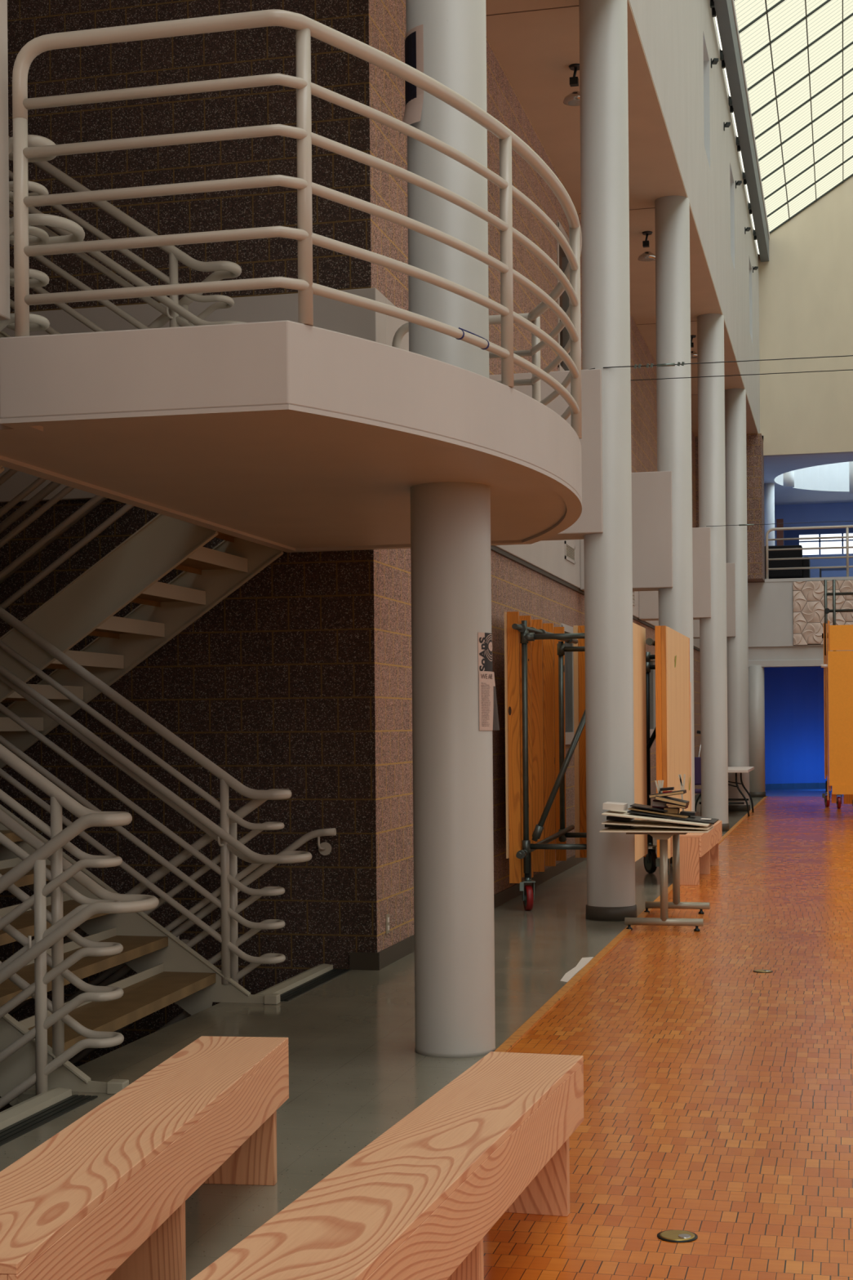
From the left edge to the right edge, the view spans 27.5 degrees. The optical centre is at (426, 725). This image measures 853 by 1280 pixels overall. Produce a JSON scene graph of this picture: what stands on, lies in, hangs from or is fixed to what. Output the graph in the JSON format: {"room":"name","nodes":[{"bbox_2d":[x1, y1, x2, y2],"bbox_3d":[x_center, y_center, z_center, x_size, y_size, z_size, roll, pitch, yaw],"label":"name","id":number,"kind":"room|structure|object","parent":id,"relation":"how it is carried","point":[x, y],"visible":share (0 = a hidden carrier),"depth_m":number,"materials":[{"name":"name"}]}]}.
{"room":"atrium lobby","nodes":[
{"label":"atrium lobby","id":0,"kind":"room"},
{"bbox_2d":[0,0,377,1110],"bbox_3d":[-2.299,-0.417,11.137,4.139,10.230,0.253,-1,0,13],"label":"wall","id":1,"kind":"structure","parent":0,"point":[273,684],"depth_m":10.75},
{"bbox_2d":[0,497,106,583],"bbox_3d":[-1.797,-1.531,10.816,2.030,1.360,0.126,-1,0,13],"label":"wall handrail","id":2,"kind":"object","parent":1,"relation":"attached to","point":[103,499],"visible":0.02,"depth_m":10.89,"materials":[{"name":"metal"}]},
{"bbox_2d":[177,827,336,943],"bbox_3d":[-1.519,1.306,10.755,2.030,1.360,0.126,-1,0,13],"label":"wall handrail","id":3,"kind":"object","parent":1,"relation":"attached to","point":[324,848],"visible":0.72,"depth_m":10.51,"materials":[{"name":"metal"}]},
{"bbox_2d":[349,951,379,970],"bbox_3d":[-0.377,1.428,10.543,0.182,0.105,0.013,-1,0,13],"label":"baseboard","id":4,"kind":"structure","parent":1,"relation":"attached to","point":[357,961],"depth_m":10.54,"materials":[{"name":"rubber"}]},
{"bbox_2d":[0,787,852,1279],"bbox_3d":[3.379,1.597,13.590,12.200,0.300,56.000,-1,0,13],"label":"floor","id":5,"kind":"structure","parent":0,"point":[718,1091],"depth_m":7.56,"materials":[{"name":"tile"}]},
{"bbox_2d":[0,1087,97,1146],"bbox_3d":[-1.556,1.484,6.403,0.199,0.054,1.220,-1,0,13],"label":"stair nosing","id":6,"kind":"structure","parent":5,"relation":"on","point":[15,1121],"depth_m":6.66,"materials":[{"name":"paint"}]},
{"bbox_2d":[0,804,279,1106],"bbox_3d":[-2.117,0.812,8.428,2.396,1.648,2.350,-1,0,13],"label":"staircase","id":7,"kind":"structure","parent":5,"relation":"on","point":[169,971],"depth_m":8.88,"materials":[{"name":"metal"}]},
{"bbox_2d":[0,743,159,1109],"bbox_3d":[-2.311,0.837,7.218,2.537,4.027,0.359,-1,0,13],"label":"stair railing","id":8,"kind":"object","parent":7,"relation":"attached to","point":[110,902],"visible":1,"depth_m":6.96,"materials":[{"name":"metal"}]},
{"bbox_2d":[0,606,311,1111],"bbox_3d":[-1.854,0.833,9.625,2.538,4.027,0.364,-1,0,13],"label":"stair railing","id":9,"kind":"object","parent":7,"relation":"attached to","point":[225,833],"visible":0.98,"depth_m":9.47,"materials":[{"name":"metal"}]},
{"bbox_3d":[-4.069,0.084,8.880,1.700,0.160,4.870,-1,0,13],"label":"stair landing","id":10,"kind":"structure","parent":7,"relation":"on","visible":0},
{"bbox_2d":[0,134,84,331],"bbox_3d":[-2.519,-1.871,7.262,2.320,3.729,0.359,-1,0,13],"label":"stair railing","id":11,"kind":"object","parent":10,"relation":"on","point":[37,236],"visible":0.45,"depth_m":6.98,"materials":[{"name":"metal"}]},
{"bbox_2d":[0,513,283,768],"bbox_3d":[-1.915,-0.555,10.213,1.880,1.641,1.170,-1,0,13],"label":"staircase","id":12,"kind":"structure","parent":10,"relation":"attached to","point":[131,571],"depth_m":10.16,"materials":[{"name":"paint"}]},
{"bbox_2d":[0,1035,288,1279],"bbox_3d":[-0.763,1.256,4.550,0.295,0.455,2.420,-1,0,8],"label":"bench","id":13,"kind":"object","parent":5,"relation":"on","point":[104,1197],"visible":1,"depth_m":4.43,"materials":[{"name":"brown wood"}]},
{"bbox_2d":[253,963,351,1001],"bbox_3d":[-0.698,1.476,9.982,0.199,0.054,1.220,-1,0,13],"label":"stair nosing","id":14,"kind":"structure","parent":5,"relation":"on","point":[290,988],"depth_m":9.95,"materials":[{"name":"paint"}]},
{"bbox_2d":[190,1051,583,1279],"bbox_3d":[0.010,1.250,4.246,0.295,0.455,2.420,-1,0,16],"label":"bench","id":15,"kind":"object","parent":5,"relation":"on","point":[420,1201],"visible":1,"depth_m":4.08,"materials":[{"name":"brown wood"}]},
{"bbox_2d":[405,0,495,1057],"bbox_3d":[0.099,-2.039,7.911,0.368,7.030,0.368,-1,0,13],"label":"round column","id":16,"kind":"structure","parent":5,"relation":"on","point":[451,564],"depth_m":7.75,"materials":[{"name":"paint"}]},
{"bbox_2d":[0,320,582,552],"bbox_3d":[-0.367,-1.210,8.156,2.100,0.300,4.605,-1,0,13],"label":"platform","id":17,"kind":"object","parent":16,"relation":"attached to","point":[286,436],"visible":1,"depth_m":6.61,"materials":[{"name":"white paint"}]},
{"bbox_2d":[0,330,10,337],"bbox_3d":[-2.306,-1.942,8.468,2.042,1.438,2.350,-1,0,13],"label":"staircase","id":18,"kind":"structure","parent":17,"relation":"on","point":[2,334],"depth_m":9.64,"materials":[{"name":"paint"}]},
{"bbox_2d":[0,136,244,609],"bbox_3d":[-2.002,-2.006,9.655,2.270,3.659,0.364,-1,0,13],"label":"stair railing","id":19,"kind":"object","parent":18,"relation":"attached to","point":[177,313],"visible":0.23,"depth_m":9.52,"materials":[{"name":"metal"}]},
{"bbox_2d":[12,8,582,439],"bbox_3d":[-0.134,-1.885,8.068,1.608,1.046,4.536,-1,0,13],"label":"guard railing","id":20,"kind":"object","parent":17,"relation":"on","point":[305,28],"depth_m":6.04,"materials":[{"name":"metal"}]},
{"bbox_2d":[399,24,423,136],"bbox_3d":[-0.079,-2.902,7.833,0.058,0.440,0.226,-1,0,-25],"label":"poster","id":21,"kind":"object","parent":16,"relation":"attached to","point":[414,37],"visible":0.78,"depth_m":7.79,"materials":[{"name":"paper"}]},
{"bbox_2d":[404,31,416,106],"bbox_3d":[-0.078,-2.952,7.845,0.014,0.300,0.141,-1,0,-21],"label":"print","id":22,"kind":"object","parent":21,"relation":"attached to","point":[411,36],"depth_m":7.81},
{"bbox_2d":[478,632,492,672],"bbox_3d":[0.276,-0.327,7.854,0.030,0.178,0.193,-1,0,19],"label":"flyer","id":23,"kind":"object","parent":16,"relation":"attached to","point":[485,639],"visible":1,"depth_m":7.80,"materials":[{"name":"paper"}]},
{"bbox_2d":[484,634,492,661],"bbox_3d":[0.286,-0.350,7.859,0.012,0.122,0.133,-1,0,17],"label":"print","id":24,"kind":"object","parent":23,"relation":"on","point":[488,637],"depth_m":7.83,"materials":[{"name":"paper"}]},
{"bbox_2d":[479,671,499,730],"bbox_3d":[0.286,-0.110,7.863,0.025,0.265,0.214,-1,0,22],"label":"flyer","id":25,"kind":"object","parent":16,"relation":"attached to","point":[488,709],"visible":1,"depth_m":7.81,"materials":[{"name":"paper"}]},
{"bbox_2d":[481,682,490,726],"bbox_3d":[0.269,-0.092,7.805,0.004,0.198,0.076,-1,0,35],"label":"print","id":26,"kind":"object","parent":25,"relation":"attached to","point":[486,686],"depth_m":7.80,"materials":[{"name":"grey paper"}]},
{"bbox_2d":[493,686,499,730],"bbox_3d":[0.314,-0.078,7.915,0.016,0.200,0.097,-1,0,13],"label":"picture","id":27,"kind":"object","parent":25,"relation":"attached to","point":[495,717],"depth_m":7.91},
{"bbox_2d":[504,611,647,910],"bbox_3d":[1.336,0.279,14.964,0.821,2.372,2.967,-1,0,13],"label":"display panel","id":28,"kind":"object","parent":5,"relation":"on","point":[536,761],"visible":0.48,"depth_m":14.85,"materials":[{"name":"orange wood"}]},
{"bbox_2d":[560,956,593,982],"bbox_3d":[0.900,1.467,10.482,0.072,0.004,1.100,-1,0,13],"label":"paper","id":29,"kind":"object","parent":5,"relation":"on","point":[568,975],"visible":1,"depth_m":10.44,"materials":[{"name":"white paper"}]},
{"bbox_2d":[578,0,636,921],"bbox_3d":[1.371,-2.050,13.210,0.388,7.030,0.388,-1,0,13],"label":"round column","id":30,"kind":"structure","parent":5,"relation":"on","point":[603,24],"depth_m":13.05,"materials":[{"name":"paint"}]},
{"bbox_2d":[488,368,603,540],"bbox_3d":[0.886,-2.049,13.329,0.977,1.225,0.435,-1,0,13],"label":"cross beam","id":31,"kind":"structure","parent":30,"relation":"attached to","point":[590,521],"depth_m":13.03,"materials":[{"name":"white paint"}]},
{"bbox_2d":[587,355,852,369],"bbox_3d":[5.029,-2.706,12.329,7.907,0.042,0.373,-1,0,13],"label":"steel cable","id":32,"kind":"object","parent":30,"relation":"attached to","point":[683,363],"visible":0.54,"depth_m":12.89,"materials":[{"name":"metal"}]},
{"bbox_2d":[631,369,852,380],"bbox_3d":[5.213,-2.629,12.370,7.571,0.044,0.005,-1,0,13],"label":"steel cable","id":33,"kind":"object","parent":30,"relation":"attached to","point":[836,370],"visible":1,"depth_m":13.01,"materials":[{"name":"black metal"}]},
{"bbox_2d":[494,795,768,1052],"bbox_3d":[1.015,1.469,10.686,0.050,0.018,49.250,-1,0,13],"label":"trim","id":34,"kind":"structure","parent":5,"relation":"on","point":[532,1020],"depth_m":9.84,"materials":[{"name":"orange wood"}]},
{"bbox_2d":[624,832,710,931],"bbox_3d":[1.826,1.108,12.975,0.555,0.706,1.280,-1,0,13],"label":"pedestal table","id":35,"kind":"object","parent":5,"relation":"on","point":[664,904],"visible":0.92,"depth_m":12.41,"materials":[{"name":"grey metal"}]},
{"bbox_2d":[600,826,714,832],"bbox_3d":[1.669,0.750,12.559,0.760,0.009,0.620,-1,0,13],"label":"board","id":36,"kind":"object","parent":35,"relation":"on","point":[634,828],"visible":0.76,"depth_m":12.38,"materials":[{"name":"wood"}]},
{"bbox_2d":[604,824,632,827],"bbox_3d":[1.412,0.722,12.682,0.190,0.024,0.300,-1,0,13],"label":"sketchbook","id":37,"kind":"object","parent":36,"relation":"on","point":[606,825],"visible":0.39,"depth_m":12.54,"materials":[{"name":"black paper"}]},
{"bbox_2d":[601,819,714,830],"bbox_3d":[1.678,0.712,12.577,0.749,0.045,0.600,-1,0,13],"label":"board","id":38,"kind":"object","parent":36,"relation":"on","point":[633,822],"visible":0.7,"depth_m":12.41,"materials":[{"name":"wood"}]},
{"bbox_2d":[606,815,633,820],"bbox_3d":[1.416,0.670,12.681,0.170,0.026,0.300,1,0,13],"label":"sketchbook","id":39,"kind":"object","parent":38,"relation":"on","point":[609,817],"visible":0.52,"depth_m":12.54,"materials":[{"name":"black paper"}]},
{"bbox_2d":[601,809,711,826],"bbox_3d":[1.677,0.667,12.577,0.746,0.091,0.600,-1,0,13],"label":"board","id":40,"kind":"object","parent":38,"relation":"on","point":[613,813],"visible":0.63,"depth_m":12.37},
{"bbox_2d":[602,801,627,810],"bbox_3d":[1.370,0.587,12.630,0.153,0.056,0.250,-1,0,13],"label":"box","id":41,"kind":"object","parent":40,"relation":"on","point":[608,805],"visible":1,"depth_m":12.52,"materials":[{"name":"white cardboard"}]},
{"bbox_2d":[626,809,719,824],"bbox_3d":[1.799,0.659,12.671,0.616,0.090,0.500,-1,0,13],"label":"portfolio","id":42,"kind":"object","parent":40,"relation":"on","point":[695,819],"visible":0.73,"depth_m":12.48,"materials":[{"name":"black plastic"}]},
{"bbox_2d":[627,806,690,818],"bbox_3d":[1.702,0.632,12.695,0.418,0.072,0.400,-1,0,13],"label":"portfolio","id":43,"kind":"object","parent":42,"relation":"on","point":[633,808],"visible":0.62,"depth_m":12.55,"materials":[{"name":"black cardboard"}]},
{"bbox_2d":[630,803,667,812],"bbox_3d":[1.636,0.600,12.710,0.267,0.048,0.300,-1,0,13],"label":"portfolio","id":44,"kind":"object","parent":43,"relation":"on","point":[635,805],"visible":0.77,"depth_m":12.62,"materials":[{"name":"black plastic"}]},
{"bbox_2d":[654,795,689,806],"bbox_3d":[1.790,0.547,12.682,0.231,0.081,0.223,-1,0,13],"label":"hardcover book","id":45,"kind":"object","parent":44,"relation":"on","point":[666,799],"visible":0.91,"depth_m":12.58,"materials":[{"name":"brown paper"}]},
{"bbox_2d":[648,789,686,798],"bbox_3d":[1.759,0.499,12.690,0.254,0.056,0.203,-1,0,13],"label":"hardcover book","id":46,"kind":"object","parent":45,"relation":"on","point":[678,792],"visible":0.98,"depth_m":12.60,"materials":[{"name":"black paper"}]},
{"bbox_2d":[663,807,679,813],"bbox_3d":[1.787,0.619,12.684,0.101,0.042,0.160,-1,0,13],"label":"cardboard box","id":47,"kind":"object","parent":43,"relation":"on","point":[670,810],"visible":0.83,"depth_m":12.61,"materials":[{"name":"brown cardboard"}]},
{"bbox_2d":[652,799,668,808],"bbox_3d":[1.721,0.576,12.802,0.104,0.061,0.183,-1,0,13],"label":"hardcover book","id":48,"kind":"object","parent":47,"relation":"on","point":[656,803],"visible":0.75,"depth_m":12.71,"materials":[{"name":"red fabric"}]},
{"bbox_2d":[678,773,685,810],"bbox_3d":[1.884,0.510,12.836,0.055,0.300,0.012,-1,0,13],"label":"paintbrush","id":49,"kind":"object","parent":43,"relation":"on","point":[680,775],"visible":0.76,"depth_m":12.83,"materials":[{"name":"beige wood"}]},
{"bbox_2d":[680,810,697,816],"bbox_3d":[1.911,0.642,12.706,0.108,0.030,0.160,-1,0,13],"label":"notebook","id":50,"kind":"object","parent":42,"relation":"on","point":[682,812],"visible":1,"depth_m":12.63,"materials":[{"name":"black paper"}]},
{"bbox_2d":[644,625,693,881],"bbox_3d":[2.274,0.276,16.953,0.425,2.362,2.310,-1,0,13],"label":"display panel","id":51,"kind":"object","parent":5,"relation":"on","point":[673,731],"visible":0.62,"depth_m":16.52,"materials":[{"name":"brown wood"}]},
{"bbox_2d":[654,195,694,863],"bbox_3d":[2.643,-2.062,18.510,0.388,7.030,0.388,-1,0,13],"label":"round column","id":52,"kind":"structure","parent":5,"relation":"on","point":[672,213],"depth_m":18.35,"materials":[{"name":"paint"}]},
{"bbox_2d":[580,471,672,591],"bbox_3d":[2.158,-2.060,18.629,0.977,1.225,0.435,-1,0,13],"label":"cross beam","id":53,"kind":"structure","parent":52,"relation":"attached to","point":[651,491],"depth_m":18.35,"materials":[{"name":"white paint"}]},
{"bbox_2d":[657,1230,697,1242],"bbox_3d":[0.722,1.467,5.008,0.116,0.008,0.116,-1,0,13],"label":"floor outlet","id":54,"kind":"object","parent":5,"relation":"on","point":[672,1236],"visible":1,"depth_m":4.99,"materials":[{"name":"metal"}]},
{"bbox_2d":[671,820,722,884],"bbox_3d":[2.666,1.226,17.061,0.270,0.455,2.420,-1,0,14],"label":"bench","id":55,"kind":"object","parent":5,"relation":"on","point":[699,851],"visible":0.74,"depth_m":15.90,"materials":[{"name":"brown wood"}]},
{"bbox_2d":[694,756,701,793],"bbox_3d":[3.957,0.958,25.791,0.461,0.972,0.582,-1,0,13],"label":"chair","id":56,"kind":"object","parent":5,"relation":"on","point":[697,759],"visible":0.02,"depth_m":25.95,"materials":[{"name":"purple fabric"}]},
{"bbox_2d":[697,313,729,831],"bbox_3d":[3.915,-2.073,23.810,0.388,7.030,0.388,-1,0,13],"label":"round column","id":57,"kind":"structure","parent":5,"relation":"on","point":[710,326],"depth_m":23.65,"materials":[{"name":"paint"}]},
{"bbox_2d":[639,527,711,621],"bbox_3d":[3.429,-2.071,23.929,0.977,1.225,0.435,-1,0,13],"label":"cross beam","id":58,"kind":"structure","parent":57,"relation":"attached to","point":[701,536],"depth_m":23.64,"materials":[{"name":"white paint"}]},
{"bbox_2d":[706,520,851,526],"bbox_3d":[7.586,-2.745,22.732,7.790,0.040,0.021,-1,0,13],"label":"steel cable","id":59,"kind":"object","parent":57,"relation":"attached to","point":[838,521],"visible":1,"depth_m":23.46,"materials":[{"name":"metal"}]},
{"bbox_2d":[694,766,754,816],"bbox_3d":[4.783,1.062,27.984,0.869,0.746,1.950,-1,0,13],"label":"folding table","id":60,"kind":"object","parent":5,"relation":"on","point":[735,770],"visible":0.59,"depth_m":27.50,"materials":[{"name":"metal"}]},
{"bbox_2d":[724,388,750,811],"bbox_3d":[5.186,-2.085,29.109,0.388,7.030,0.388,-1,0,13],"label":"round column","id":61,"kind":"structure","parent":5,"relation":"on","point":[735,452],"depth_m":28.95,"materials":[{"name":"paint"}]},
{"bbox_2d":[693,562,735,638],"bbox_3d":[4.701,-2.083,29.228,0.977,1.225,0.435,-1,0,13],"label":"cross beam","id":62,"kind":"structure","parent":61,"relation":"attached to","point":[731,567],"depth_m":28.93,"materials":[{"name":"white paint"}]},
{"bbox_2d":[748,665,765,797],"bbox_3d":[6.536,0.118,34.498,0.350,2.600,0.350,-1,0,13],"label":"round column","id":63,"kind":"structure","parent":5,"relation":"on","point":[756,673],"depth_m":34.35,"materials":[{"name":"paint"}]},
{"bbox_2d":[821,579,852,808],"bbox_3d":[7.450,-0.420,28.574,1.943,3.660,4.593,-1,0,13],"label":"partition","id":64,"kind":"object","parent":5,"relation":"on","point":[838,710],"visible":1,"depth_m":26.54,"materials":[{"name":"orange wood"}]},
{"bbox_2d":[368,0,701,952],"bbox_3d":[2.441,-2.060,22.610,0.250,7.030,24.780,-1,0,13],"label":"wall","id":65,"kind":"structure","parent":0,"point":[515,587],"depth_m":14.08,"materials":[{"name":"brown brick"}]},
{"bbox_2d":[0,288,700,648],"bbox_3d":[0.564,-2.046,23.038,4.180,1.195,24.825,-1,0,13],"label":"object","id":66,"kind":"structure","parent":65,"relation":"attached to","point":[548,556],"depth_m":10.85,"materials":[{"name":"white paint"}]},
{"bbox_2d":[385,913,389,933],"bbox_3d":[-0.238,1.227,10.765,0.010,0.120,0.076,-1,0,13],"label":"wall outlet","id":67,"kind":"object","parent":65,"relation":"attached to","point":[387,916],"visible":1,"depth_m":10.75,"materials":[{"name":"grey plastic"}]},
{"bbox_2d":[377,793,701,969],"bbox_3d":[2.598,1.401,22.574,0.012,0.105,24.792,-1,0,13],"label":"baseboard","id":68,"kind":"structure","parent":65,"relation":"attached to","point":[400,949],"depth_m":14.39,"materials":[{"name":"rubber"}]},
{"bbox_2d":[556,219,570,371],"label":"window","id":69,"kind":"structure","parent":65,"relation":"in","point":[563,301],"depth_m":18.14,"materials":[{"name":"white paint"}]},
{"bbox_2d":[560,622,573,744],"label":"window","id":70,"kind":"structure","parent":65,"relation":"in","point":[569,655],"depth_m":18.32,"materials":[{"name":"grey glass"}]},
{"bbox_2d":[564,540,575,564],"bbox_3d":[1.468,-1.766,17.811,0.012,0.180,0.630,-1,0,13],"label":"air vent","id":71,"kind":"object","parent":65,"relation":"attached to","point":[566,544],"visible":1,"depth_m":17.81,"materials":[{"name":"white metal"}]},
{"bbox_2d":[485,5,697,395],"bbox_3d":[1.591,-5.566,16.180,1.160,0.003,27.232,-1,0,13],"label":"trim","id":72,"kind":"structure","parent":65,"relation":"attached to","point":[571,6],"depth_m":13.58,"materials":[{"name":"white paint"}]},
{"bbox_2d":[490,545,700,651],"bbox_3d":[2.571,-1.451,22.581,0.045,0.040,24.780,-1,0,13],"label":"trim","id":73,"kind":"structure","parent":65,"relation":"attached to","point":[493,548],"depth_m":16.34,"materials":[{"name":"paint"}]},
{"bbox_2d":[649,653,656,736],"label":"window","id":74,"kind":"structure","parent":65,"relation":"in","point":[652,674],"depth_m":26.34,"materials":[{"name":"white paint"}]},
{"bbox_2d":[748,645,852,667],"bbox_3d":[9.735,-1.378,33.757,9.200,0.395,0.300,-1,0,13],"label":"trim","id":75,"kind":"structure","parent":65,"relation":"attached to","point":[811,655],"depth_m":34.27,"materials":[{"name":"paint"}]},
{"bbox_2d":[792,579,852,644],"bbox_3d":[8.291,-2.208,33.896,2.258,1.250,0.059,-1,0,13],"label":"relief","id":76,"kind":"object","parent":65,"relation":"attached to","point":[808,596],"visible":0.7,"depth_m":34.05,"materials":[{"name":"stone"}]},
{"bbox_2d":[485,0,758,436],"bbox_3d":[-0.973,-5.604,14.722,5.534,0.120,42.200,-1,0,13],"label":"ceiling","id":77,"kind":"structure","parent":0,"point":[535,50],"depth_m":16.24,"materials":[{"name":"paint"}]},
{"bbox_2d":[563,63,580,106],"bbox_3d":[1.262,-5.410,14.700,0.220,0.310,0.220,-1,0,13],"label":"ceiling fixture","id":78,"kind":"object","parent":77,"relation":"attached to","point":[572,99],"visible":0.65,"depth_m":14.67,"materials":[{"name":"black plastic"}]},
{"bbox_2d":[637,231,655,261],"bbox_3d":[2.500,-5.421,19.699,0.220,0.310,0.220,-1,0,13],"label":"ceiling fixture","id":79,"kind":"object","parent":77,"relation":"attached to","point":[646,255],"visible":0.95,"depth_m":19.67,"materials":[{"name":"black plastic"}]},
{"bbox_2d":[690,334,697,358],"bbox_3d":[3.814,-5.433,24.989,0.220,0.310,0.220,-1,0,13],"label":"ceiling fixture","id":80,"kind":"object","parent":77,"relation":"attached to","point":[693,354],"visible":0.58,"depth_m":24.95,"materials":[{"name":"black plastic"}]},
{"bbox_2d":[629,0,759,433],"bbox_3d":[1.551,-7.537,14.086,0.300,3.900,42.150,-1,0,13],"label":"wall","id":81,"kind":"structure","parent":0,"point":[679,38],"depth_m":21.69,"materials":[{"name":"paint"}]},
{"bbox_2d":[710,0,722,50],"bbox_3d":[3.800,-9.124,22.757,0.054,0.132,1.730,-1,0,13],"label":"strip light","id":82,"kind":"object","parent":81,"relation":"attached to","point":[712,2],"visible":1,"depth_m":22.23,"materials":[{"name":"beige"}]},
{"bbox_2d":[720,51,730,96],"bbox_3d":[4.220,-9.127,24.508,0.054,0.132,1.730,-1,0,13],"label":"strip light","id":83,"kind":"object","parent":81,"relation":"attached to","point":[722,55],"visible":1,"depth_m":23.96,"materials":[{"name":"beige"}]},
{"bbox_2d":[728,97,737,137],"bbox_3d":[4.640,-9.131,26.258,0.054,0.132,1.730,-1,0,13],"label":"strip light","id":84,"kind":"object","parent":81,"relation":"attached to","point":[731,109],"visible":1,"depth_m":25.71,"materials":[{"name":"beige"}]},
{"bbox_2d":[713,0,769,262],"bbox_3d":[1.775,-9.324,13.915,0.160,0.470,41.930,-1,0,13],"label":"trim","id":85,"kind":"structure","parent":81,"relation":"attached to","point":[723,8],"depth_m":26.17,"materials":[{"name":"grey paint"}]},
{"bbox_2d":[695,433,764,582],"bbox_3d":[5.847,-4.213,34.170,1.495,2.785,1.100,-1,0,13],"label":"wall","id":86,"kind":"structure","parent":0,"point":[754,442],"depth_m":33.50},
{"bbox_2d":[747,579,848,647],"bbox_3d":[9.720,-2.213,33.723,9.200,1.275,0.270,-1,0,13],"label":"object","id":87,"kind":"structure","parent":86,"relation":"attached to","point":[770,604],"depth_m":34.29,"materials":[{"name":"paint"}]},
{"bbox_2d":[764,576,852,582],"bbox_3d":[10.442,-2.887,33.544,7.700,0.060,0.280,-1,0,13],"label":"trim","id":88,"kind":"structure","parent":86,"relation":"attached to","point":[847,577],"depth_m":34.12,"materials":[{"name":"paint"}]},
{"bbox_2d":[765,524,852,578],"bbox_3d":[10.336,-3.423,33.516,7.483,1.013,0.056,-1,0,13],"label":"balcony railing","id":89,"kind":"object","parent":88,"relation":"on","point":[847,547],"visible":1,"depth_m":34.17,"materials":[{"name":"metal"}]},
{"bbox_2d":[733,0,852,233],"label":"window","id":90,"kind":"structure","parent":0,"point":[808,46],"depth_m":28.55,"materials":[{"name":"white"}]},
{"bbox_2d":[764,666,829,783],"bbox_3d":[9.698,-0.060,37.893,6.057,2.900,1.820,-1,0,13],"label":"wall","id":91,"kind":"structure","parent":0,"point":[794,697],"depth_m":38.62,"materials":[{"name":"paint"}]},
{"bbox_2d":[765,782,831,789],"bbox_3d":[9.708,1.330,37.826,5.889,0.120,1.712,-1,0,13],"label":"baseboard","id":92,"kind":"structure","parent":91,"relation":"attached to","point":[797,785],"depth_m":38.62,"materials":[{"name":"rubber"}]},
{"bbox_2d":[758,176,852,457],"bbox_3d":[10.339,-9.947,33.542,7.775,9.181,0.200,-1,0,13],"label":"wall","id":93,"kind":"structure","parent":0,"point":[806,283],"depth_m":34.12,"materials":[{"name":"beige paint"}]},
{"bbox_2d":[764,453,852,505],"bbox_3d":[9.726,-6.941,40.355,12.200,2.940,12.950,-1,0,13],"label":"ceiling","id":94,"kind":"structure","parent":0,"point":[825,477],"depth_m":40.50,"materials":[{"name":"white paint"}]},
{"bbox_2d":[783,471,794,488],"bbox_3d":[8.015,-6.830,38.580,0.240,3.110,0.240,-1,0,13],"label":"pendant lamp","id":95,"kind":"object","parent":94,"relation":"hanging from","point":[788,477],"visible":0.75,"depth_m":38.48,"materials":[{"name":"silver metal"}]},
{"bbox_2d":[848,461,852,494],"bbox_3d":[9.258,-6.702,37.666,0.240,3.390,0.240,-1,0,13],"label":"pendant lamp","id":96,"kind":"object","parent":94,"relation":"hanging from","point":[851,463],"visible":0.81,"depth_m":37.61,"materials":[{"name":"silver metal"}]},
{"bbox_2d":[774,502,852,577],"bbox_3d":[10.352,-4.166,42.859,12.200,2.620,0.200,-1,0,13],"label":"wall","id":97,"kind":"structure","parent":0,"point":[833,513],"depth_m":42.91,"materials":[{"name":"paint"}]},
{"bbox_2d":[783,528,852,554],"bbox_3d":[12.598,-4.587,42.422,7.620,0.700,0.160,-1,0,13],"label":"window","id":98,"kind":"structure","parent":97,"relation":"in","point":[788,533],"depth_m":43.09,"materials":[{"name":"glass"}]},
{"bbox_2d":[799,533,852,555],"bbox_3d":[12.793,-4.498,42.437,7.250,0.520,0.020,-1,0,13],"label":"window","id":99,"kind":"structure","parent":98,"relation":"attached to","point":[831,544],"depth_m":43.13,"materials":[{"name":"white glass"}]},
{"bbox_3d":[9.781,-2.801,40.428,12.200,0.100,12.800,-1,0,13],"label":"floor","id":100,"kind":"structure","parent":0,"visible":0},
{"bbox_2d":[764,483,775,546],"bbox_3d":[7.742,-4.143,39.269,0.230,2.620,0.230,-1,0,13],"label":"round column","id":101,"kind":"structure","parent":100,"relation":"on","point":[769,488],"depth_m":39.17,"materials":[{"name":"white paint"}]},
{"bbox_2d":[776,519,783,545],"bbox_3d":[8.619,-3.931,42.401,0.160,2.180,0.100,-1,0,13],"label":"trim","id":102,"kind":"structure","parent":100,"relation":"on","point":[780,533],"depth_m":42.35,"materials":[{"name":"brown wood"}]},
{"bbox_2d":[764,545,810,578],"bbox_3d":[7.332,-3.249,35.898,1.120,0.840,0.850,-1,0,13],"label":"sofa","id":103,"kind":"object","parent":100,"relation":"on","point":[796,573],"visible":0.37,"depth_m":35.47,"materials":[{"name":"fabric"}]},
{"bbox_2d":[819,565,846,577],"bbox_3d":[8.403,-3.044,35.873,0.590,0.410,0.700,-1,0,13],"label":"table","id":104,"kind":"object","parent":100,"relation":"on","point":[822,569],"visible":0.27,"depth_m":35.92,"materials":[{"name":"black plastic"}]},
{"bbox_3d":[-3.128,-2.010,-0.169,0.230,7.030,12.220,-1,0,13],"label":"wall","id":105,"kind":"structure","parent":0,"visible":0},
{"bbox_2d":[0,0,9,320],"bbox_3d":[-3.211,-2.019,0.046,0.570,1.230,12.600,-1,0,13],"label":"trim","id":106,"kind":"structure","parent":105,"relation":"attached to","point":[4,158],"depth_m":6.07,"materials":[{"name":"white paint"}]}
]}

